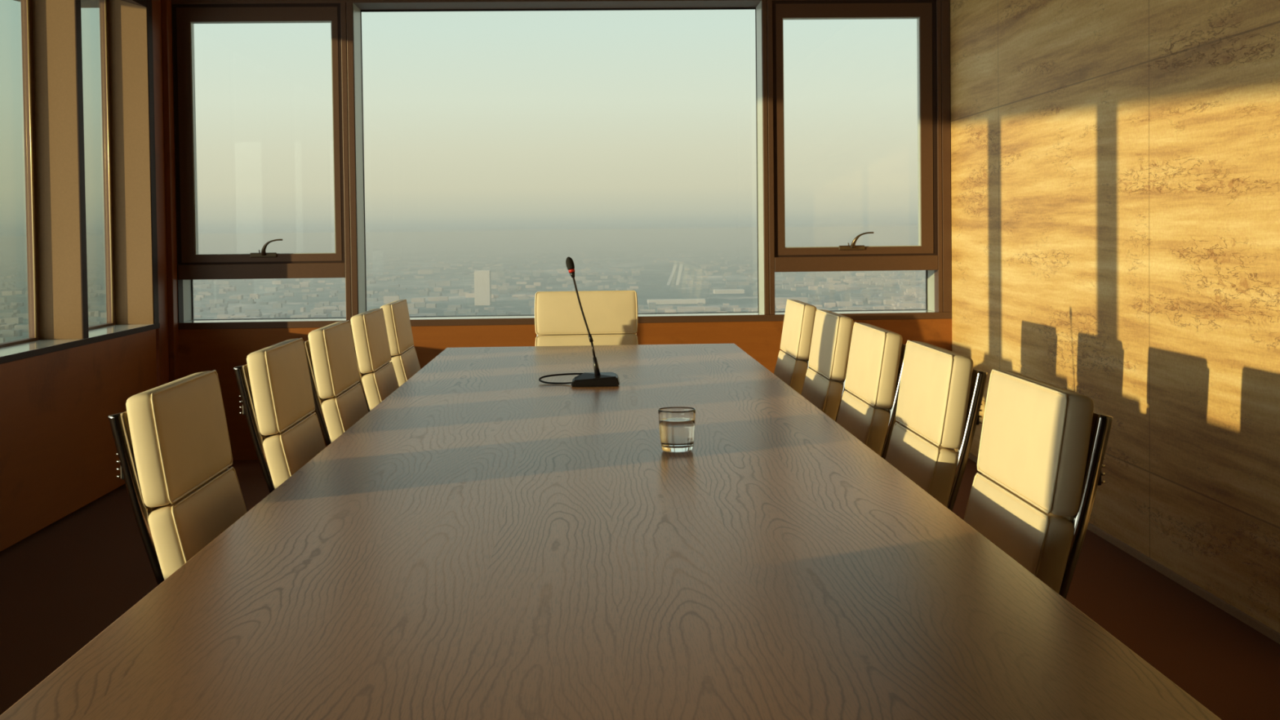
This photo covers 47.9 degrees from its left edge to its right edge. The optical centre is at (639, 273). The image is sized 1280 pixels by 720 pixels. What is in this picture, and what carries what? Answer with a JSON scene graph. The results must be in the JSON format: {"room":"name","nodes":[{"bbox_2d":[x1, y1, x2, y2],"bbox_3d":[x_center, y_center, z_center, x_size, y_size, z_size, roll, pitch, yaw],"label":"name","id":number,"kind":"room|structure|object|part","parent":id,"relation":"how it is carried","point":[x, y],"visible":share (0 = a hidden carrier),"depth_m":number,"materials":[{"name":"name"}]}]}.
{"room":"conference room","nodes":[
{"label":"conference room","id":0,"kind":"room"},
{"bbox_2d":[0,328,156,551],"bbox_3d":[-2.693,0.882,2.513,0.240,0.792,11.560,-1,2,-2],"label":"wall","id":1,"kind":"structure","parent":0,"point":[58,451],"depth_m":6.79,"materials":[{"name":"orange wood"}]},
{"bbox_2d":[0,0,159,364],"bbox_3d":[-2.719,-0.636,2.497,0.266,2.252,11.620,-1,2,-2],"label":"window","id":2,"kind":"structure","parent":1,"relation":"in","point":[51,29],"depth_m":7.09,"materials":[{"name":"brown metal"}]},
{"bbox_3d":[-2.952,-0.575,6.067,0.042,1.862,1.995,-1,2,-2],"label":"glazing frame","id":3,"kind":"part","parent":2,"relation":"part of","materials":[{"name":"clear glass"}]},
{"bbox_3d":[-2.702,0.474,2.483,0.251,0.028,11.525,-1,2,-2],"label":"sill","id":4,"kind":"part","parent":2,"relation":"part of","materials":[{"name":"brown wood"}]},
{"bbox_3d":[-2.576,0.473,2.535,0.005,0.030,11.620,-1,2,-2],"label":"sill trim","id":5,"kind":"part","parent":2,"relation":"part of","materials":[{"name":"brown metal"}]},
{"bbox_3d":[-3.009,-0.622,7.668,0.042,1.862,1.070,-1,2,-2],"label":"glazing frame","id":6,"kind":"part","parent":2,"relation":"part of","materials":[{"name":"clear glass"}]},
{"bbox_3d":[-2.732,-1.551,2.425,0.260,0.420,11.530,-1,2,-2],"label":"head panel","id":7,"kind":"part","parent":2,"relation":"part of","materials":[{"name":"brown metal"}]},
{"bbox_2d":[151,0,168,386],"bbox_3d":[-2.933,-0.405,8.550,0.260,3.070,0.474,-1,2,-2],"label":"trim","id":8,"kind":"structure","parent":1,"relation":"attached to","point":[162,333],"depth_m":8.40,"materials":[{"name":"red wood"}]},
{"bbox_2d":[178,318,951,460],"bbox_3d":[-0.430,0.697,8.859,4.667,0.790,0.300,-1,2,-2],"label":"wall","id":9,"kind":"structure","parent":0,"point":[220,350],"depth_m":8.68,"materials":[{"name":"orange wood"}]},
{"bbox_2d":[160,0,191,382],"bbox_3d":[-2.791,-0.411,8.695,0.034,3.070,0.394,-1,2,-2],"label":"trim","id":10,"kind":"structure","parent":9,"relation":"attached to","point":[166,5],"depth_m":8.51,"materials":[{"name":"red wood"}]},
{"bbox_2d":[171,2,358,323],"bbox_3d":[-2.247,-0.665,8.741,1.077,1.901,0.365,-1,2,-2],"label":"window","id":11,"kind":"structure","parent":9,"relation":"in","point":[343,263],"depth_m":8.61,"materials":[{"name":"brown metal"}]},
{"bbox_3d":[-2.773,-0.657,8.684,0.004,1.901,0.203,-1,2,-2],"label":"post","id":12,"kind":"part","parent":11,"relation":"part of","materials":[{"name":"brown metal"}]},
{"bbox_3d":[-2.256,-0.110,8.627,0.157,0.028,0.014,-1,2,-2],"label":"plate","id":13,"kind":"part","parent":11,"relation":"part of","materials":[{"name":"brown metal"}]},
{"bbox_3d":[-2.273,0.147,8.914,0.992,0.268,0.014,-1,2,-2],"label":"glazing frame","id":14,"kind":"part","parent":11,"relation":"part of","materials":[{"name":"metal"}]},
{"bbox_3d":[-2.201,-0.155,8.589,0.143,0.099,0.042,0,2,18],"label":"lever","id":15,"kind":"part","parent":11,"relation":"part of","materials":[{"name":"brown metal"}]},
{"bbox_3d":[-1.764,-0.670,8.719,0.032,1.901,0.203,-1,2,-2],"label":"post","id":16,"kind":"part","parent":11,"relation":"part of","materials":[{"name":"brown metal"}]},
{"bbox_3d":[-1.726,-0.670,8.721,0.038,1.901,0.203,-1,2,-2],"label":"post","id":17,"kind":"part","parent":11,"relation":"part of","materials":[{"name":"brown metal"}]},
{"bbox_2d":[352,0,764,316],"bbox_3d":[-0.485,-0.687,8.828,2.490,1.898,0.316,-1,2,-2],"label":"window","id":18,"kind":"structure","parent":9,"relation":"in","point":[357,40],"depth_m":8.85,"materials":[{"name":"metal"}]},
{"bbox_2d":[183,309,935,322],"bbox_3d":[-0.435,0.281,8.867,4.661,0.040,0.318,-1,2,-2],"label":"trim","id":19,"kind":"structure","parent":9,"relation":"on","point":[927,310],"depth_m":8.84,"materials":[{"name":"brown wood"}]},
{"bbox_2d":[177,311,951,329],"bbox_3d":[-0.431,0.286,8.700,4.665,0.040,0.016,-1,2,-2],"label":"trim","id":20,"kind":"structure","parent":9,"relation":"attached to","point":[944,315],"depth_m":8.68,"materials":[{"name":"brown wood"}]},
{"bbox_2d":[761,0,951,315],"bbox_3d":[1.312,-0.711,8.867,1.143,1.901,0.365,-1,2,-2],"label":"window","id":21,"kind":"structure","parent":9,"relation":"in","point":[932,255],"depth_m":8.74,"materials":[{"name":"brown metal"}]},
{"bbox_3d":[0.757,-0.702,8.808,0.028,1.901,0.203,-1,2,-2],"label":"post","id":22,"kind":"part","parent":21,"relation":"part of","materials":[{"name":"brown metal"}]},
{"bbox_3d":[0.789,-0.703,8.809,0.032,1.901,0.203,-1,2,-2],"label":"post","id":23,"kind":"part","parent":21,"relation":"part of","materials":[{"name":"brown metal"}]},
{"bbox_3d":[1.308,0.101,9.040,0.999,0.268,0.014,-1,2,-2],"label":"glazing frame","id":24,"kind":"part","parent":21,"relation":"part of","materials":[{"name":"metal"}]},
{"bbox_3d":[1.287,-0.156,8.752,0.157,0.028,0.014,-1,2,-2],"label":"plate","id":25,"kind":"part","parent":21,"relation":"part of","materials":[{"name":"brown metal"}]},
{"bbox_3d":[1.303,-0.876,8.767,0.951,1.518,0.065,-1,2,-2],"label":"sash","id":26,"kind":"part","parent":21,"relation":"part of","materials":[{"name":"brown metal"}]},
{"bbox_3d":[1.342,-0.201,8.714,0.143,0.099,0.042,0,2,18],"label":"lever","id":27,"kind":"part","parent":21,"relation":"part of","materials":[{"name":"brown metal"}]},
{"bbox_3d":[1.817,-0.716,8.846,0.026,1.901,0.203,-1,2,-2],"label":"post","id":28,"kind":"part","parent":21,"relation":"part of","materials":[{"name":"brown metal"}]},
{"bbox_3d":[1.858,-0.717,8.847,0.053,1.901,0.203,-1,2,-2],"label":"post","id":29,"kind":"part","parent":21,"relation":"part of","materials":[{"name":"brown metal"}]},
{"bbox_2d":[0,457,1279,719],"bbox_3d":[-0.252,1.369,2.856,5.351,0.200,12.444,-1,2,-2],"label":"floor","id":30,"kind":"structure","parent":0,"point":[66,582],"depth_m":5.16,"materials":[{"name":"brown carpet"}]},
{"bbox_2d":[108,369,247,585],"bbox_3d":[-0.739,0.749,3.234,0.715,1.028,0.530,-1,2,-2],"label":"desk chair","id":31,"kind":"object","parent":30,"relation":"on","point":[171,439],"visible":0.37,"depth_m":3.02,"materials":[{"name":"beige leather"}]},
{"bbox_3d":[-0.732,0.596,2.983,0.715,0.628,0.024,-1,2,-2],"label":"rail","id":32,"kind":"part","parent":31,"relation":"part of","materials":[{"name":"metal"}]},
{"bbox_2d":[233,337,325,493],"bbox_3d":[-0.776,0.718,4.278,0.715,1.028,0.530,-1,2,-2],"label":"desk chair","id":33,"kind":"object","parent":30,"relation":"on","point":[274,385],"visible":0.34,"depth_m":4.03,"materials":[{"name":"beige leather"}]},
{"bbox_3d":[-0.769,0.565,4.027,0.715,0.628,0.024,-1,2,-2],"label":"rail","id":34,"kind":"part","parent":33,"relation":"part of","materials":[{"name":"metal"}]},
{"bbox_2d":[303,320,368,445],"bbox_3d":[-0.807,0.692,5.157,0.715,1.028,0.530,-1,2,-2],"label":"desk chair","id":35,"kind":"object","parent":30,"relation":"on","point":[340,402],"visible":0.32,"depth_m":4.90,"materials":[{"name":"beige leather"}]},
{"bbox_3d":[-0.800,0.539,4.905,0.715,0.628,0.024,-1,2,-2],"label":"rail","id":36,"kind":"part","parent":35,"relation":"part of","materials":[{"name":"metal"}]},
{"bbox_2d":[350,307,399,411],"bbox_3d":[-0.838,0.667,6.026,0.715,1.028,0.530,-1,2,-2],"label":"desk chair","id":37,"kind":"object","parent":30,"relation":"on","point":[377,375],"visible":0.21,"depth_m":5.78,"materials":[{"name":"beige leather"}]},
{"bbox_3d":[-0.831,0.514,5.775,0.715,0.628,0.024,-1,2,-2],"label":"rail","id":38,"kind":"part","parent":37,"relation":"part of","materials":[{"name":"metal"}]},
{"bbox_2d":[380,298,420,386],"bbox_3d":[-0.867,0.643,6.835,0.715,1.028,0.530,-1,2,-2],"label":"desk chair","id":39,"kind":"object","parent":30,"relation":"on","point":[405,361],"visible":0.23,"depth_m":6.62,"materials":[{"name":"beige leather"}]},
{"bbox_2d":[534,290,638,346],"bbox_3d":[-0.275,0.616,7.507,0.556,1.028,0.715,-1,2,-2],"label":"desk chair","id":40,"kind":"object","parent":30,"relation":"on","point":[611,316],"visible":0.25,"depth_m":7.73,"materials":[{"name":"beige leather"}]},
{"bbox_2d":[0,343,1221,719],"bbox_3d":[-0.121,0.846,3.885,1.433,0.780,6.620,-1,2,-2],"label":"conference table","id":41,"kind":"object","parent":30,"relation":"on","point":[490,540],"visible":0.95,"depth_m":2.32,"materials":[{"name":"brown wood"}]},
{"bbox_2d":[538,257,619,386],"bbox_3d":[-0.230,0.175,5.339,0.304,0.476,0.188,-1,2,-2],"label":"microphone","id":42,"kind":"object","parent":41,"relation":"on","point":[596,379],"visible":1,"depth_m":5.29,"materials":[{"name":"black plastic"}]},
{"bbox_2d":[569,271,574,277],"bbox_3d":[-0.249,0.004,5.297,0.020,0.023,0.021,-1,2,-2],"label":"socket","id":43,"kind":"object","parent":42,"relation":"attached to","point":[572,273],"depth_m":5.29,"materials":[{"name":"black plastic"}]},
{"bbox_3d":[-0.173,0.281,5.308,0.018,0.058,0.008,-1,2,-2],"label":"stem","id":44,"kind":"part","parent":42,"relation":"part of","materials":[{"name":"metal"}]},
{"bbox_2d":[657,406,695,453],"bbox_3d":[0.096,0.404,3.714,0.097,0.108,0.097,-1,2,-2],"label":"water glass","id":45,"kind":"object","parent":41,"relation":"on","point":[677,424],"visible":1,"depth_m":3.68,"materials":[{"name":"clear glass"}]},
{"bbox_2d":[773,298,816,394],"bbox_3d":[0.426,0.642,6.361,0.715,1.028,0.530,-1,2,-2],"label":"desk chair","id":46,"kind":"object","parent":30,"relation":"on","point":[792,366],"visible":0.27,"depth_m":6.14,"materials":[{"name":"beige leather"}]},
{"bbox_2d":[800,309,853,422],"bbox_3d":[0.456,0.667,5.512,0.715,1.028,0.530,-1,2,-2],"label":"desk chair","id":47,"kind":"object","parent":30,"relation":"on","point":[824,385],"visible":0.29,"depth_m":5.30,"materials":[{"name":"beige leather"}]},
{"bbox_3d":[0.463,0.514,5.260,0.715,0.628,0.024,-1,2,-2],"label":"rail","id":48,"kind":"part","parent":47,"relation":"part of","materials":[{"name":"metal"}]},
{"bbox_2d":[835,322,906,459],"bbox_3d":[0.485,0.691,4.693,0.715,1.028,0.530,-1,2,-2],"label":"desk chair","id":49,"kind":"object","parent":30,"relation":"on","point":[867,411],"visible":0.34,"depth_m":4.48,"materials":[{"name":"beige leather"}]},
{"bbox_3d":[0.492,0.538,4.441,0.715,0.628,0.024,-1,2,-2],"label":"rail","id":50,"kind":"part","parent":49,"relation":"part of","materials":[{"name":"metal"}]},
{"bbox_2d":[884,340,987,511],"bbox_3d":[0.515,0.715,3.873,0.715,1.028,0.530,-1,2,-2],"label":"desk chair","id":51,"kind":"object","parent":30,"relation":"on","point":[941,393],"visible":0.29,"depth_m":3.66,"materials":[{"name":"beige leather"}]},
{"bbox_3d":[0.522,0.562,3.622,0.715,0.628,0.024,-1,2,-2],"label":"rail","id":52,"kind":"part","parent":51,"relation":"part of","materials":[{"name":"metal"}]},
{"bbox_2d":[963,368,1112,599],"bbox_3d":[0.545,0.740,3.009,0.715,1.028,0.530,-1,2,-2],"label":"desk chair","id":53,"kind":"object","parent":30,"relation":"on","point":[1043,445],"visible":0.34,"depth_m":2.82,"materials":[{"name":"beige leather"}]},
{"bbox_3d":[0.552,0.587,2.758,0.715,0.628,0.024,-1,2,-2],"label":"rail","id":54,"kind":"part","parent":53,"relation":"part of","materials":[{"name":"metal"}]},
{"bbox_2d":[950,0,1279,633],"bbox_3d":[2.227,-0.298,2.901,0.250,3.070,12.454,-1,2,-2],"label":"wall","id":55,"kind":"structure","parent":0,"point":[1115,164],"depth_m":5.73,"materials":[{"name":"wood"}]},
{"bbox_2d":[968,453,1279,644],"bbox_3d":[2.117,1.225,2.861,0.012,0.030,11.894,-1,2,-2],"label":"baseboard","id":56,"kind":"structure","parent":55,"relation":"attached to","point":[1235,612],"depth_m":5.31,"materials":[{"name":"wood"}]},
{"label":"outside","id":57,"kind":"structure","parent":0,"visible":0},
{"bbox_2d":[0,231,924,342],"bbox_3d":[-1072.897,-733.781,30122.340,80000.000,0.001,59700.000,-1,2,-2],"label":"ground","id":58,"kind":"structure","parent":57,"point":[652,285],"depth_m":6458.50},
{"bbox_2d":[0,244,925,342],"bbox_3d":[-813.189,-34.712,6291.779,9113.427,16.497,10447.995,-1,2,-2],"label":"houses","id":59,"kind":"structure","parent":58,"relation":"on","point":[904,297],"depth_m":3604.36},
{"bbox_2d":[474,270,491,305],"bbox_3d":[-327.674,29.879,2999.896,32.000,72.000,35.000,-1,2,-2],"label":"tower block","id":60,"kind":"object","parent":58,"relation":"on","point":[482,292],"visible":1,"depth_m":2982.29,"materials":[{"name":"grey concrete"}]},
{"bbox_2d":[666,264,677,284],"bbox_3d":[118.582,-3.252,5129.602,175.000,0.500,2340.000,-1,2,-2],"label":"avenue","id":61,"kind":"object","parent":58,"relation":"on","point":[675,265],"visible":1,"depth_m":4871.56,"materials":[{"name":"grey asphalt"}]},
{"bbox_2d":[647,298,705,304],"bbox_3d":[74.468,57.873,2957.507,118.000,9.000,34.000,-1,2,-2],"label":"warehouse","id":62,"kind":"structure","parent":58,"relation":"on","point":[665,301],"depth_m":2941.08,"materials":[{"name":"grey concrete"}]},
{"bbox_2d":[675,264,683,284],"bbox_3d":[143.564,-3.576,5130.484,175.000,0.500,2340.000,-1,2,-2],"label":"avenue","id":63,"kind":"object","parent":58,"relation":"on","point":[681,265],"visible":1,"depth_m":4862.06,"materials":[{"name":"grey asphalt"}]},
{"bbox_2d":[713,288,744,293],"bbox_3d":[210.321,42.696,3412.389,70.000,9.000,40.000,-1,2,-2],"label":"warehouse","id":64,"kind":"structure","parent":58,"relation":"on","point":[715,291],"depth_m":3392.61,"materials":[{"name":"grey concrete"}]},
{"bbox_3d":[-0.266,-1.900,2.765,5.301,0.200,12.454,-1,2,-2],"label":"ceiling","id":65,"kind":"structure","parent":0,"visible":0},
{"bbox_2d":[13,0,99,8],"bbox_3d":[-5.534,-1.731,1.554,5.878,0.500,15.600,-1,2,-2],"label":"trim","id":66,"kind":"structure","parent":65,"relation":"attached to","point":[84,3],"depth_m":9.26,"materials":[{"name":"brown wood"}]},
{"bbox_2d":[171,0,800,9],"bbox_3d":[-0.477,-1.806,8.796,4.701,0.342,0.334,-1,2,-2],"label":"trim","id":67,"kind":"structure","parent":65,"relation":"attached to","point":[361,4],"depth_m":8.70,"materials":[{"name":"brown metal"}]}
]}

